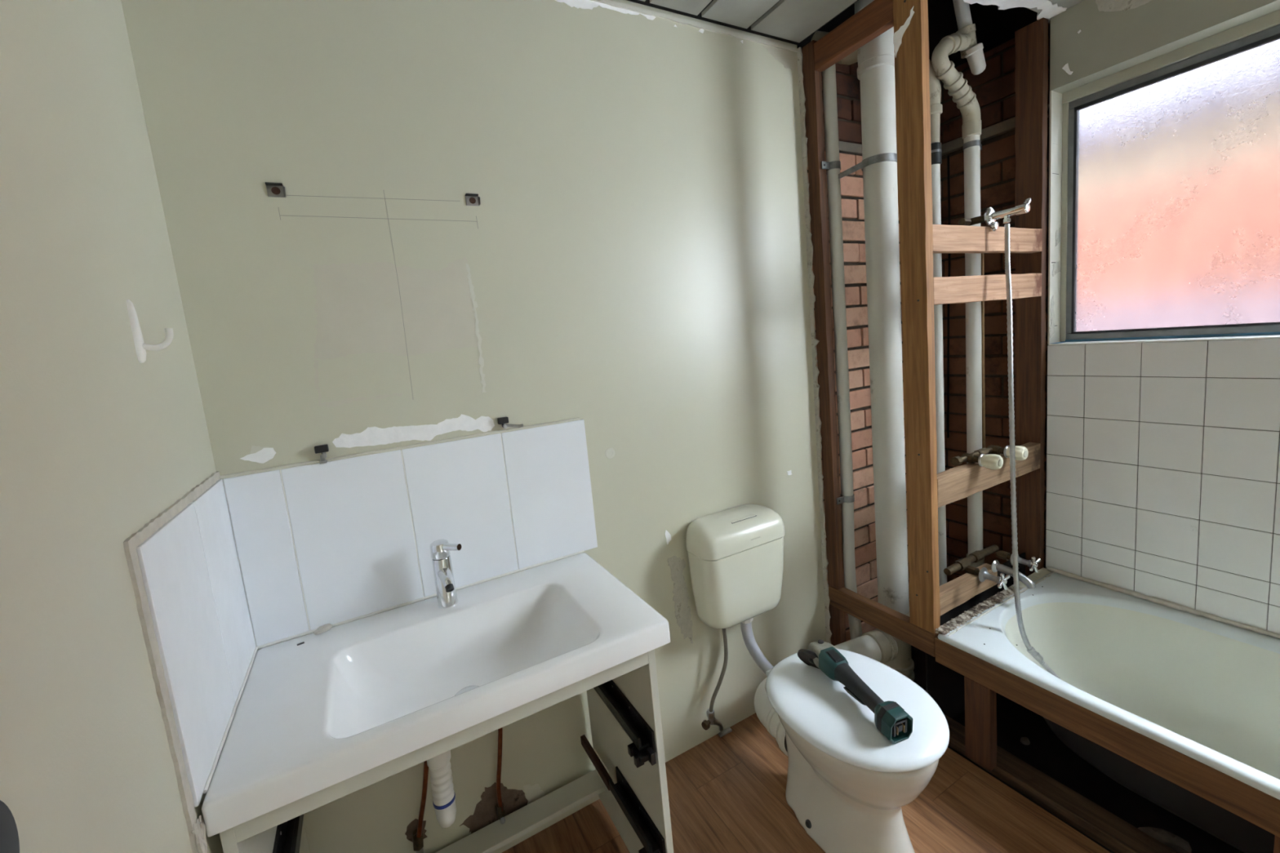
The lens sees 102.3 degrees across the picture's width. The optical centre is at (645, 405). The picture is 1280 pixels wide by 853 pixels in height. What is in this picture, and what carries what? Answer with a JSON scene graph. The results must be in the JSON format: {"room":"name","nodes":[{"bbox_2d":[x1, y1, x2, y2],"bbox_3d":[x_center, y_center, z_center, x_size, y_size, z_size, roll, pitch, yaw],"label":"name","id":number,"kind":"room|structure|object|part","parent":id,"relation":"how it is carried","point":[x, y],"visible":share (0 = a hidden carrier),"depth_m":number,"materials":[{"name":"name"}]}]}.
{"room":"bathroom under renovation","nodes":[
{"label":"bathroom under renovation","id":0,"kind":"room"},
{"bbox_2d":[0,0,247,852],"bbox_3d":[-0.378,0.281,-0.004,0.120,2.566,2.800,-9,8,-28],"label":"wall","id":1,"kind":"structure","parent":0,"point":[97,442],"depth_m":0.64,"materials":[{"name":"paint"}]},
{"bbox_2d":[0,800,19,852],"bbox_3d":[-0.483,0.327,0.363,0.031,0.088,0.068,-9,8,-28],"label":"handle","id":2,"kind":"object","parent":1,"relation":"attached to","point":[9,837],"visible":1,"depth_m":0.39,"materials":[{"name":"black plastic"}]},
{"bbox_2d":[126,299,173,363],"bbox_3d":[-0.811,-0.124,0.849,0.049,0.102,0.018,-9,8,-28],"label":"coat hook","id":3,"kind":"object","parent":1,"relation":"attached to","point":[140,347],"visible":1,"depth_m":0.84,"materials":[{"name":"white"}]},
{"bbox_3d":[-0.828,-0.121,0.840,0.010,0.102,0.018,-9,8,-28],"label":"plate","id":4,"kind":"part","parent":3,"relation":"part of","materials":[{"name":"white plastic"}]},
{"bbox_3d":[-0.807,-0.110,0.852,0.045,0.035,0.011,-9,8,-28],"label":"hook arm","id":5,"kind":"part","parent":3,"relation":"part of","materials":[{"name":"white plastic"}]},
{"bbox_2d":[123,471,257,852],"bbox_3d":[-0.800,0.436,0.959,0.014,0.554,0.533,-9,8,-28],"label":"backsplash","id":6,"kind":"structure","parent":1,"relation":"attached to","point":[184,566],"depth_m":0.85,"materials":[{"name":"white tile"}]},
{"bbox_2d":[120,0,826,852],"bbox_3d":[-0.172,0.051,1.638,1.878,2.566,0.106,-9,8,-28],"label":"wall","id":7,"kind":"structure","parent":0,"point":[630,264],"depth_m":1.45,"materials":[{"name":"paint"}]},
{"bbox_2d":[265,182,285,197],"bbox_3d":[-0.835,-0.489,1.165,0.037,0.028,0.014,-9,8,-28],"label":"mirror clip","id":8,"kind":"object","parent":7,"relation":"attached to","point":[273,189],"visible":1,"depth_m":1.17,"materials":[{"name":"silver metal"}]},
{"bbox_2d":[314,444,328,463],"bbox_3d":[-0.775,0.115,1.236,0.028,0.042,0.030,-9,8,-28],"label":"clip","id":9,"kind":"object","parent":7,"relation":"attached to","point":[322,449],"visible":1,"depth_m":1.23,"materials":[{"name":"black plastic"}]},
{"bbox_3d":[-0.773,0.128,1.234,0.015,0.018,0.022,-9,8,-28],"label":"arm","id":10,"kind":"part","parent":9,"relation":"part of","materials":[{"name":"silver metal"}]},
{"bbox_3d":[-0.772,0.118,1.239,0.009,0.016,0.012,-9,8,-28],"label":"stem","id":11,"kind":"part","parent":9,"relation":"part of","materials":[{"name":"silver metal"}]},
{"bbox_2d":[219,417,597,649],"bbox_3d":[-0.554,0.301,1.384,0.883,0.419,0.016,-9,8,-28],"label":"backsplash","id":12,"kind":"structure","parent":7,"relation":"attached to","point":[345,539],"depth_m":1.33,"materials":[{"name":"white tile"}]},
{"bbox_2d":[412,760,428,852],"bbox_3d":[-0.601,1.063,1.390,0.080,0.355,0.054,-9,8,-28],"label":"pipe","id":13,"kind":"object","parent":7,"relation":"attached to","point":[417,835],"visible":0.87,"depth_m":1.38,"materials":[{"name":"orange metal"}]},
{"bbox_2d":[465,193,480,205],"bbox_3d":[-0.459,-0.548,1.371,0.037,0.028,0.014,-9,8,-28],"label":"mirror clip","id":14,"kind":"object","parent":7,"relation":"attached to","point":[472,199],"visible":1,"depth_m":1.37,"materials":[{"name":"silver metal"}]},
{"bbox_3d":[-0.462,-0.548,1.374,0.034,0.026,0.004,-9,8,-28],"label":"plate","id":15,"kind":"part","parent":14,"relation":"part of","materials":[{"name":"silver metal"}]},
{"bbox_2d":[494,727,505,824],"bbox_3d":[-0.427,0.974,1.486,0.060,0.473,0.044,-9,8,-28],"label":"pipe","id":16,"kind":"object","parent":7,"relation":"attached to","point":[499,807],"visible":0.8,"depth_m":1.48,"materials":[{"name":"orange metal"}]},
{"bbox_2d":[497,417,523,428],"bbox_3d":[-0.381,0.047,1.450,0.068,0.034,0.025,-8,8,-18],"label":"clip","id":17,"kind":"object","parent":7,"relation":"attached to","point":[503,420],"visible":1,"depth_m":1.44,"materials":[{"name":"black plastic"}]},
{"bbox_3d":[-0.370,0.056,1.450,0.052,0.014,0.005,-5,7,-1],"label":"arm","id":18,"kind":"part","parent":17,"relation":"part of","materials":[{"name":"silver metal"}]},
{"bbox_2d":[685,504,785,628],"bbox_3d":[0.323,0.560,1.799,0.354,0.357,0.160,-9,8,-28],"label":"toilet cistern","id":19,"kind":"object","parent":7,"relation":"attached to","point":[735,555],"visible":1,"depth_m":1.73,"materials":[{"name":"plastic"}]},
{"bbox_2d":[701,628,732,737],"bbox_3d":[0.245,0.987,1.843,0.149,0.490,0.077,-9,8,-28],"label":"supply hose","id":20,"kind":"object","parent":19,"relation":"attached to","point":[705,724],"visible":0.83,"depth_m":1.82,"materials":[{"name":"grey plastic"}]},
{"bbox_3d":[0.215,1.122,1.815,0.030,0.029,0.027,2,10,44],"label":"valve handle","id":21,"kind":"part","parent":20,"relation":"part of","materials":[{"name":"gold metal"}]},
{"bbox_3d":[0.296,1.216,1.919,0.054,0.009,0.016,-9,8,-28],"label":"floor plate","id":22,"kind":"part","parent":20,"relation":"part of","materials":[{"name":"silver metal"}]},
{"bbox_3d":[0.311,0.426,1.782,0.354,0.086,0.160,-9,8,-28],"label":"lid","id":23,"kind":"part","parent":19,"relation":"part of","materials":[{"name":"plastic"}]},
{"bbox_2d":[740,617,773,676],"bbox_3d":[0.412,0.839,1.758,0.052,0.202,0.254,-9,8,-28],"label":"pipe","id":24,"kind":"object","parent":19,"relation":"attached to","point":[753,649],"visible":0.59,"depth_m":1.81,"materials":[{"name":"white plastic"}]},
{"bbox_2d":[796,40,844,644],"bbox_3d":[0.675,-0.092,2.026,0.007,2.456,0.035,-9,8,-28],"label":"wall stud","id":25,"kind":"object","parent":7,"relation":"attached to","point":[802,95],"depth_m":2.00,"materials":[{"name":"brown wood"}]},
{"bbox_2d":[796,0,1037,67],"bbox_3d":[1.150,-0.460,2.018,1.060,3.340,0.740,-9,8,-28],"label":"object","id":26,"kind":"structure","parent":7,"relation":"attached to","point":[994,27],"depth_m":2.14,"materials":[{"name":"black"}]},
{"bbox_2d":[801,49,909,641],"bbox_3d":[1.024,-0.141,2.302,0.882,2.521,0.109,-9,8,-28],"label":"brick wall","id":27,"kind":"structure","parent":0,"point":[851,184],"depth_m":2.15,"materials":[{"name":"brown brick"}]},
{"bbox_2d":[805,103,1048,155],"bbox_3d":[1.056,-1.053,1.972,0.880,0.056,0.570,-9,8,-28],"label":"lintel","id":28,"kind":"object","parent":27,"relation":"on","point":[1008,125],"visible":0.28,"depth_m":2.06,"materials":[{"name":"grey concrete"}]},
{"bbox_2d":[626,0,1084,44],"bbox_3d":[0.733,-1.169,0.504,2.900,0.052,3.000,-9,8,-28],"label":"ceiling","id":29,"kind":"structure","parent":0,"point":[791,21],"depth_m":1.68,"materials":[{"name":"paint"}]},
{"bbox_2d":[502,645,1243,852],"bbox_3d":[0.941,1.356,0.871,2.900,0.120,2.900,-9,8,-28],"label":"floor","id":30,"kind":"structure","parent":0,"point":[726,793],"depth_m":1.58,"materials":[{"name":"brown wood"}]},
{"bbox_2d":[219,648,673,852],"bbox_3d":[-0.399,0.958,1.234,0.789,0.758,0.472,-9,8,-28],"label":"frame","id":31,"kind":"object","parent":30,"relation":"on","point":[628,777],"visible":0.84,"depth_m":1.25,"materials":[{"name":"white wood"}]},
{"bbox_3d":[-0.737,1.012,1.056,0.018,0.758,0.462,-9,8,-28],"label":"panel","id":32,"kind":"part","parent":31,"relation":"part of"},
{"bbox_3d":[-0.718,0.880,1.043,0.028,0.030,0.385,-9,8,-28],"label":"slide rail","id":33,"kind":"part","parent":31,"relation":"part of","materials":[{"name":"metal"}]},
{"bbox_2d":[201,552,670,837],"bbox_3d":[-0.421,0.589,1.191,0.830,0.130,0.495,-9,8,-28],"label":"washbasin","id":34,"kind":"object","parent":31,"relation":"in","point":[358,696],"visible":1,"depth_m":1.13,"materials":[{"name":"white ceramic"}]},
{"bbox_2d":[313,623,332,635],"bbox_3d":[-0.781,0.541,1.248,0.042,0.015,0.023,-11,10,-40],"label":"chunk","id":35,"kind":"object","parent":34,"relation":"on","point":[321,629],"visible":1,"depth_m":1.24,"materials":[{"name":"white"}]},
{"bbox_2d":[426,750,456,827],"bbox_3d":[-0.485,0.832,1.241,0.056,0.320,0.126,-6,7,-8],"label":"drain pipe","id":36,"kind":"object","parent":34,"relation":"attached to","point":[440,771],"visible":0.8,"depth_m":1.19,"materials":[{"name":"white plastic"}]},
{"bbox_2d":[432,794,455,809],"bbox_3d":[-0.474,0.927,1.214,0.049,0.006,0.049,-9,8,-28],"label":"washer","id":37,"kind":"object","parent":36,"relation":"in","point":[448,803],"depth_m":1.20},
{"bbox_2d":[434,800,456,827],"bbox_3d":[-0.471,0.962,1.218,0.046,0.066,0.046,-9,8,-28],"label":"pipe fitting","id":38,"kind":"object","parent":36,"relation":"on","point":[446,811],"depth_m":1.20,"materials":[{"name":"white plastic"}]},
{"bbox_2d":[430,539,461,608],"bbox_3d":[-0.496,0.429,1.304,0.060,0.170,0.108,-12,10,-41],"label":"faucet","id":39,"kind":"object","parent":34,"relation":"on","point":[446,596],"visible":1,"depth_m":1.30,"materials":[{"name":"silver metal"}]},
{"bbox_3d":[-0.497,0.430,1.283,0.031,0.041,0.069,-9,8,-28],"label":"spout","id":40,"kind":"part","parent":39,"relation":"part of","materials":[{"name":"silver metal"}]},
{"bbox_3d":[-0.489,0.355,1.297,0.052,0.019,0.019,-2,8,23],"label":"lever","id":41,"kind":"part","parent":39,"relation":"part of","materials":[{"name":"silver metal"}]},
{"bbox_3d":[-0.467,1.256,1.447,0.753,0.068,0.075,-9,8,-28],"label":"rail","id":42,"kind":"part","parent":31,"relation":"part of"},
{"bbox_3d":[-0.098,0.780,1.381,0.028,0.030,0.385,-9,8,-28],"label":"slide rail","id":43,"kind":"part","parent":31,"relation":"part of","materials":[{"name":"metal"}]},
{"bbox_3d":[-0.067,0.903,1.421,0.018,0.758,0.462,-9,8,-28],"label":"panel","id":44,"kind":"part","parent":31,"relation":"part of","materials":[{"name":"white wood"}]},
{"bbox_3d":[-0.035,1.067,1.349,0.028,0.030,0.230,-9,8,-28],"label":"slide rail","id":45,"kind":"part","parent":31,"relation":"part of","materials":[{"name":"metal"}]},
{"bbox_2d":[828,604,845,645],"bbox_3d":[0.805,0.991,2.160,0.035,0.340,0.062,-9,8,-28],"label":"stud","id":46,"kind":"object","parent":30,"relation":"on","point":[837,622],"visible":0.37,"depth_m":2.13,"materials":[{"name":"brown wood"}]},
{"bbox_2d":[828,585,938,657],"bbox_3d":[0.882,0.796,1.958,0.042,0.084,0.466,-9,8,-28],"label":"rail","id":47,"kind":"object","parent":46,"relation":"on","point":[897,624],"visible":0.8,"depth_m":1.92,"materials":[{"name":"brown wood"}]},
{"bbox_2d":[893,0,940,633],"bbox_3d":[0.876,-0.256,1.659,0.041,2.071,0.090,-9,8,-28],"label":"timber post","id":48,"kind":"object","parent":47,"relation":"on","point":[910,17],"visible":0.98,"depth_m":1.63,"materials":[{"name":"wood"}]},
{"bbox_2d":[813,0,893,71],"bbox_3d":[0.691,-1.236,1.709,0.039,0.092,0.310,-9,8,-28],"label":"wooden beam","id":49,"kind":"structure","parent":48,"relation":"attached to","point":[876,18],"depth_m":1.69,"materials":[{"name":"brown wood"}]},
{"bbox_2d":[939,563,997,615],"bbox_3d":[1.145,0.655,1.854,0.357,0.071,0.044,-9,8,-28],"label":"timber noggin","id":50,"kind":"object","parent":48,"relation":"attached to","point":[953,593],"visible":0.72,"depth_m":1.82,"materials":[{"name":"brown wood"}]},
{"bbox_2d":[964,565,1009,590],"bbox_3d":[1.219,0.608,1.848,0.067,0.067,0.135,-9,8,-28],"label":"tap","id":51,"kind":"object","parent":50,"relation":"attached to","point":[983,574],"visible":1,"depth_m":1.84,"materials":[{"name":"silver metal"}]},
{"bbox_2d":[943,544,999,575],"bbox_3d":[1.233,0.579,1.946,0.326,0.038,0.039,-9,8,-28],"label":"pipe","id":52,"kind":"object","parent":51,"relation":"attached to","point":[962,564],"visible":0.99,"depth_m":1.93,"materials":[{"name":"gold metal"}]},
{"bbox_2d":[991,560,1035,588],"bbox_3d":[1.324,0.606,1.850,0.047,0.066,0.133,-9,8,-28],"label":"spout","id":53,"kind":"object","parent":52,"relation":"attached to","point":[995,566],"visible":0.91,"depth_m":1.85,"materials":[{"name":"silver metal"}]},
{"bbox_2d":[995,550,1040,572],"bbox_3d":[1.404,0.580,1.949,0.067,0.067,0.135,-9,8,-28],"label":"tap","id":54,"kind":"object","parent":52,"relation":"attached to","point":[1033,564],"visible":0.87,"depth_m":1.93,"materials":[{"name":"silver metal"}]},
{"bbox_3d":[1.431,0.584,1.900,0.067,0.067,0.023,-9,8,-28],"label":"cross handle","id":55,"kind":"part","parent":54,"relation":"part of","materials":[{"name":"silver metal"}]},
{"bbox_3d":[1.246,0.612,1.800,0.067,0.067,0.023,-9,8,-28],"label":"cross handle","id":56,"kind":"part","parent":51,"relation":"part of","materials":[{"name":"silver metal"}]},
{"bbox_2d":[764,648,949,852],"bbox_3d":[0.595,1.027,1.493,0.423,0.436,0.526,-9,8,-28],"label":"toilet","id":57,"kind":"object","parent":30,"relation":"on","point":[847,786],"visible":0.92,"depth_m":1.38,"materials":[{"name":"ceramic"}]},
{"bbox_2d":[754,677,787,755],"bbox_3d":[0.544,1.029,1.810,0.393,0.148,0.244,-9,8,-28],"label":"connector","id":58,"kind":"object","parent":57,"relation":"attached to","point":[766,713],"visible":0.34,"depth_m":1.71,"materials":[{"name":"white plastic"}]},
{"bbox_2d":[797,639,912,744],"bbox_3d":[0.570,0.775,1.437,0.090,0.096,0.368,-8,8,-22],"label":"grinder","id":59,"kind":"object","parent":57,"relation":"on","point":[891,719],"visible":1,"depth_m":1.39,"materials":[{"name":"teal plastic"}]},
{"bbox_3d":[0.549,0.727,1.497,0.032,0.007,0.047,-8,8,-17],"label":"plate frame","id":60,"kind":"part","parent":59,"relation":"part of","materials":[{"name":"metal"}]},
{"bbox_3d":[0.549,0.726,1.497,0.026,0.007,0.040,-8,8,-17],"label":"name plate","id":61,"kind":"part","parent":59,"relation":"part of","materials":[{"name":"black plastic"}]},
{"bbox_2d":[843,686,865,705],"bbox_3d":[0.582,0.798,1.419,0.023,0.013,0.089,-8,8,-19],"label":"switch","id":62,"kind":"object","parent":59,"relation":"attached to","point":[847,690],"depth_m":1.41,"materials":[{"name":"black plastic"}]},
{"bbox_3d":[0.586,0.773,1.400,0.052,0.061,0.173,-8,8,-17],"label":"handle","id":63,"kind":"part","parent":59,"relation":"part of","materials":[{"name":"black plastic"}]},
{"bbox_3d":[0.582,0.829,1.457,0.412,0.034,0.494,-9,8,-28],"label":"lid","id":64,"kind":"part","parent":57,"relation":"part of","materials":[{"name":"plastic"}]},
{"bbox_3d":[0.584,0.853,1.460,0.380,0.014,0.462,-9,8,-28],"label":"seat","id":65,"kind":"part","parent":57,"relation":"part of","materials":[{"name":"plastic"}]},
{"bbox_2d":[811,0,914,681],"bbox_3d":[0.841,-0.205,1.989,0.302,2.760,0.152,1,10,42],"label":"stack","id":66,"kind":"object","parent":30,"relation":"on","point":[875,59],"visible":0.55,"depth_m":1.88,"materials":[{"name":"grey plastic"}]},
{"bbox_2d":[821,63,862,639],"bbox_3d":[0.761,-0.080,2.017,0.095,2.460,0.057,-6,7,-6],"label":"vent pipe","id":67,"kind":"object","parent":66,"relation":"attached to","point":[832,165],"visible":0.77,"depth_m":1.98,"materials":[{"name":"grey plastic"}]},
{"bbox_2d":[834,628,897,663],"bbox_3d":[0.832,0.972,2.015,0.305,0.122,0.121,-8,8,-22],"label":"pipe","id":68,"kind":"object","parent":66,"relation":"attached to","point":[877,645],"visible":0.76,"depth_m":2.00,"materials":[{"name":"grey plastic"}]},
{"bbox_2d":[861,628,897,663],"bbox_3d":[0.927,0.959,2.053,0.081,0.122,0.121,-8,8,-22],"label":"socket","id":69,"kind":"object","parent":68,"relation":"attached to","point":[886,648],"depth_m":2.01,"materials":[{"name":"plastic"}]},
{"bbox_2d":[854,0,894,79],"bbox_3d":[0.798,-1.371,1.792,0.134,0.400,0.134,-9,8,-28],"label":"socket","id":70,"kind":"object","parent":66,"relation":"attached to","point":[878,54],"depth_m":1.76,"materials":[{"name":"grey plastic"}]},
{"bbox_2d":[928,59,946,586],"bbox_3d":[1.136,-0.090,2.050,0.136,2.442,0.074,-7,7,-12],"label":"pipe","id":71,"kind":"object","parent":30,"relation":"on","point":[935,86],"visible":0.47,"depth_m":2.02,"materials":[{"name":"grey plastic"}]},
{"bbox_2d":[931,0,986,567],"bbox_3d":[1.227,-0.467,1.989,0.288,2.347,0.078,-9,8,-28],"label":"pipe","id":72,"kind":"object","parent":71,"relation":"attached to","point":[964,40],"visible":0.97,"depth_m":1.97,"materials":[{"name":"grey plastic"}]},
{"bbox_2d":[966,553,984,567],"bbox_3d":[1.392,0.654,2.175,0.064,0.055,0.064,-9,8,-28],"label":"socket","id":73,"kind":"object","parent":72,"relation":"attached to","point":[974,564],"depth_m":2.15,"materials":[{"name":"metal"}]},
{"bbox_2d":[964,675,996,771],"bbox_3d":[1.080,1.017,1.663,0.037,0.284,0.082,-9,8,-28],"label":"stud","id":74,"kind":"object","parent":30,"relation":"on","point":[980,701],"visible":0.88,"depth_m":1.65,"materials":[{"name":"brown wood"}]},
{"bbox_2d":[934,636,1279,837],"bbox_3d":[1.408,0.881,1.020,0.040,0.089,1.690,-9,8,-28],"label":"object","id":75,"kind":"object","parent":74,"relation":"on","point":[1262,810],"visible":0.84,"depth_m":1.31,"materials":[{"name":"brown wood"}]},
{"bbox_2d":[1020,737,1030,745],"bbox_3d":[1.318,1.164,1.790,0.026,0.022,0.027,-3,7,14],"label":"chunk","id":76,"kind":"object","parent":30,"relation":"on","point":[1024,740],"visible":1,"depth_m":1.78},
{"bbox_2d":[1014,17,1048,576],"bbox_3d":[1.510,-0.147,2.024,0.038,2.494,0.092,-9,8,-28],"label":"stud","id":77,"kind":"object","parent":30,"relation":"on","point":[1031,41],"visible":0.7,"depth_m":1.96,"materials":[{"name":"brown wood"}]},
{"bbox_2d":[933,273,1041,305],"bbox_3d":[1.187,-0.409,1.792,0.671,0.088,0.039,-9,8,-28],"label":"timber noggin","id":78,"kind":"object","parent":77,"relation":"attached to","point":[961,289],"visible":0.84,"depth_m":1.75,"materials":[{"name":"brown wood"}]},
{"bbox_2d":[933,197,1042,253],"bbox_3d":[1.185,-0.600,1.740,0.671,0.149,0.215,-9,8,-28],"label":"timber noggin","id":79,"kind":"object","parent":77,"relation":"attached to","point":[947,238],"depth_m":1.73,"materials":[{"name":"brown wood"}]},
{"bbox_3d":[1.170,-0.631,1.730,0.201,0.084,0.079,2,10,43],"label":"shower bracket","id":80,"kind":"part","parent":79,"relation":"part of","materials":[{"name":"silver metal"}]},
{"bbox_3d":[1.196,-0.637,1.692,0.032,0.032,0.110,-9,8,-28],"label":"arm","id":81,"kind":"part","parent":79,"relation":"part of","materials":[{"name":"silver metal"}]},
{"bbox_3d":[1.228,-0.654,1.662,0.027,0.032,0.018,-4,7,8],"label":"knob","id":82,"kind":"part","parent":79,"relation":"part of","materials":[{"name":"silver metal"}]},
{"bbox_2d":[1004,223,1060,679],"bbox_3d":[1.278,0.241,1.545,0.150,1.639,0.527,-7,8,-16],"label":"shower hose","id":83,"kind":"object","parent":79,"relation":"hanging from","point":[1030,650],"visible":0.7,"depth_m":1.71,"materials":[{"name":"silver metal"}]},
{"bbox_2d":[937,441,1040,507],"bbox_3d":[1.246,0.242,1.877,0.671,0.102,0.041,-9,8,-28],"label":"timber noggin","id":84,"kind":"object","parent":77,"relation":"attached to","point":[962,482],"visible":0.71,"depth_m":1.81,"materials":[{"name":"brown wood"}]},
{"bbox_2d":[950,447,992,466],"bbox_3d":[1.198,0.178,1.871,0.255,0.032,0.032,-9,8,-28],"label":"pipe","id":85,"kind":"object","parent":84,"relation":"attached to","point":[957,460],"visible":0.8,"depth_m":1.83,"materials":[{"name":"gold metal"}]},
{"bbox_2d":[981,253,985,448],"bbox_3d":[1.356,-0.223,2.071,0.013,0.820,0.011,-9,8,-28],"label":"tube","id":86,"kind":"object","parent":85,"relation":"attached to","point":[982,254],"visible":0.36,"depth_m":2.07,"materials":[{"name":"orange metal"}]},
{"bbox_2d":[961,453,1003,470],"bbox_3d":[1.176,0.190,1.804,0.051,0.051,0.126,-9,8,-28],"label":"tap","id":87,"kind":"object","parent":84,"relation":"attached to","point":[992,461],"visible":0.98,"depth_m":1.77,"materials":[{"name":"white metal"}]},
{"bbox_3d":[1.192,0.192,1.776,0.051,0.051,0.055,-9,8,-28],"label":"knob","id":88,"kind":"part","parent":87,"relation":"part of","materials":[{"name":"beige plastic"}]},
{"bbox_2d":[986,444,1028,460],"bbox_3d":[1.319,0.166,1.882,0.051,0.051,0.126,-9,8,-28],"label":"tap","id":89,"kind":"object","parent":84,"relation":"attached to","point":[1021,452],"visible":0.72,"depth_m":1.85,"materials":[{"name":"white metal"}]},
{"bbox_3d":[1.335,0.169,1.854,0.051,0.051,0.055,-9,8,-28],"label":"knob","id":90,"kind":"part","parent":89,"relation":"part of","materials":[{"name":"beige plastic"}]},
{"bbox_2d":[943,714,1177,852],"bbox_3d":[1.462,1.218,1.174,0.090,0.044,1.860,-9,8,-28],"label":"plate","id":91,"kind":"object","parent":30,"relation":"on","point":[1108,829],"visible":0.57,"depth_m":1.52,"materials":[{"name":"brown wood"}]},
{"bbox_2d":[937,572,1279,852],"bbox_3d":[1.728,0.986,1.207,0.739,0.444,1.684,-9,8,-28],"label":"bathtub","id":92,"kind":"object","parent":30,"relation":"on","point":[1206,690],"visible":0.84,"depth_m":1.65,"materials":[{"name":"ceramic"}]},
{"bbox_2d":[1137,826,1191,852],"bbox_3d":[1.412,1.189,1.411,0.116,0.062,0.041,-2,8,26],"label":"chunk","id":93,"kind":"object","parent":30,"relation":"on","point":[1176,843],"visible":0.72,"depth_m":1.39,"materials":[{"name":"brown wood"}]},
{"bbox_2d":[1273,835,1279,852],"bbox_3d":[1.397,1.061,1.094,0.037,0.284,0.087,-9,8,-28],"label":"stud","id":94,"kind":"object","parent":30,"relation":"on","point":[1277,840],"visible":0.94,"depth_m":1.10,"materials":[{"name":"brown wood"}]},
{"bbox_2d":[939,22,1048,582],"bbox_3d":[1.501,-0.179,2.258,0.111,2.520,0.524,-9,8,-28],"label":"brick wall","id":95,"kind":"structure","parent":0,"point":[997,153],"depth_m":2.20,"materials":[{"name":"brown brick"}]},
{"bbox_2d":[946,155,950,437],"bbox_3d":[1.352,-0.465,2.302,0.011,1.240,0.030,-9,8,-28],"label":"cable","id":96,"kind":"object","parent":95,"relation":"attached to","point":[948,156],"visible":0.79,"depth_m":2.32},
{"bbox_2d":[1047,0,1279,345],"bbox_3d":[2.150,-0.086,1.049,0.144,2.566,2.228,-9,8,-28],"label":"wall","id":97,"kind":"structure","parent":0,"point":[1091,41],"depth_m":1.71,"materials":[{"name":"paint"}]},
{"bbox_2d":[924,552,1025,718],"bbox_3d":[1.290,0.897,1.991,0.670,0.500,0.006,-9,8,-28],"label":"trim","id":98,"kind":"structure","parent":97,"relation":"attached to","point":[945,686],"depth_m":1.91,"materials":[{"name":"brown wood"}]},
{"bbox_2d":[935,568,1051,635],"bbox_3d":[1.305,0.712,1.906,0.729,0.021,0.042,-9,8,-28],"label":"trim","id":99,"kind":"structure","parent":97,"relation":"attached to","point":[963,618],"depth_m":1.86,"materials":[{"name":"grey stone"}]},
{"bbox_2d":[947,572,1055,635],"bbox_3d":[1.319,0.712,1.884,0.722,0.008,0.010,-9,8,-28],"label":"trim","id":100,"kind":"structure","parent":97,"relation":"attached to","point":[1051,574],"depth_m":1.85,"materials":[{"name":"paint"}]},
{"bbox_2d":[1044,20,1058,568],"bbox_3d":[1.563,-0.348,1.984,0.050,2.094,0.018,-9,8,-28],"label":"trim","id":101,"kind":"structure","parent":97,"relation":"attached to","point":[1049,27],"depth_m":1.95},
{"bbox_2d":[1045,338,1279,639],"bbox_3d":[2.100,0.292,1.104,0.006,0.914,2.134,-9,8,-28],"label":"wall tiles","id":102,"kind":"structure","parent":97,"relation":"attached to","point":[1163,458],"depth_m":1.72,"materials":[{"name":"tile"}]},
{"bbox_2d":[1046,566,1279,639],"bbox_3d":[2.099,0.721,1.213,0.022,0.023,1.981,-9,8,-28],"label":"trim","id":103,"kind":"structure","parent":97,"relation":"attached to","point":[1167,603],"depth_m":1.76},
{"bbox_2d":[1048,8,1279,345],"bbox_3d":[1.875,-0.648,1.366,0.124,0.916,1.323,-9,8,-28],"label":"window","id":104,"kind":"structure","parent":97,"relation":"in","point":[1171,193],"depth_m":1.69,"materials":[{"name":"glass"}]},
{"bbox_3d":[1.903,-0.196,1.416,0.092,0.004,1.323,-9,8,-28],"label":"sill","id":105,"kind":"part","parent":104,"relation":"part of","materials":[{"name":"white ceramic"}]}
]}

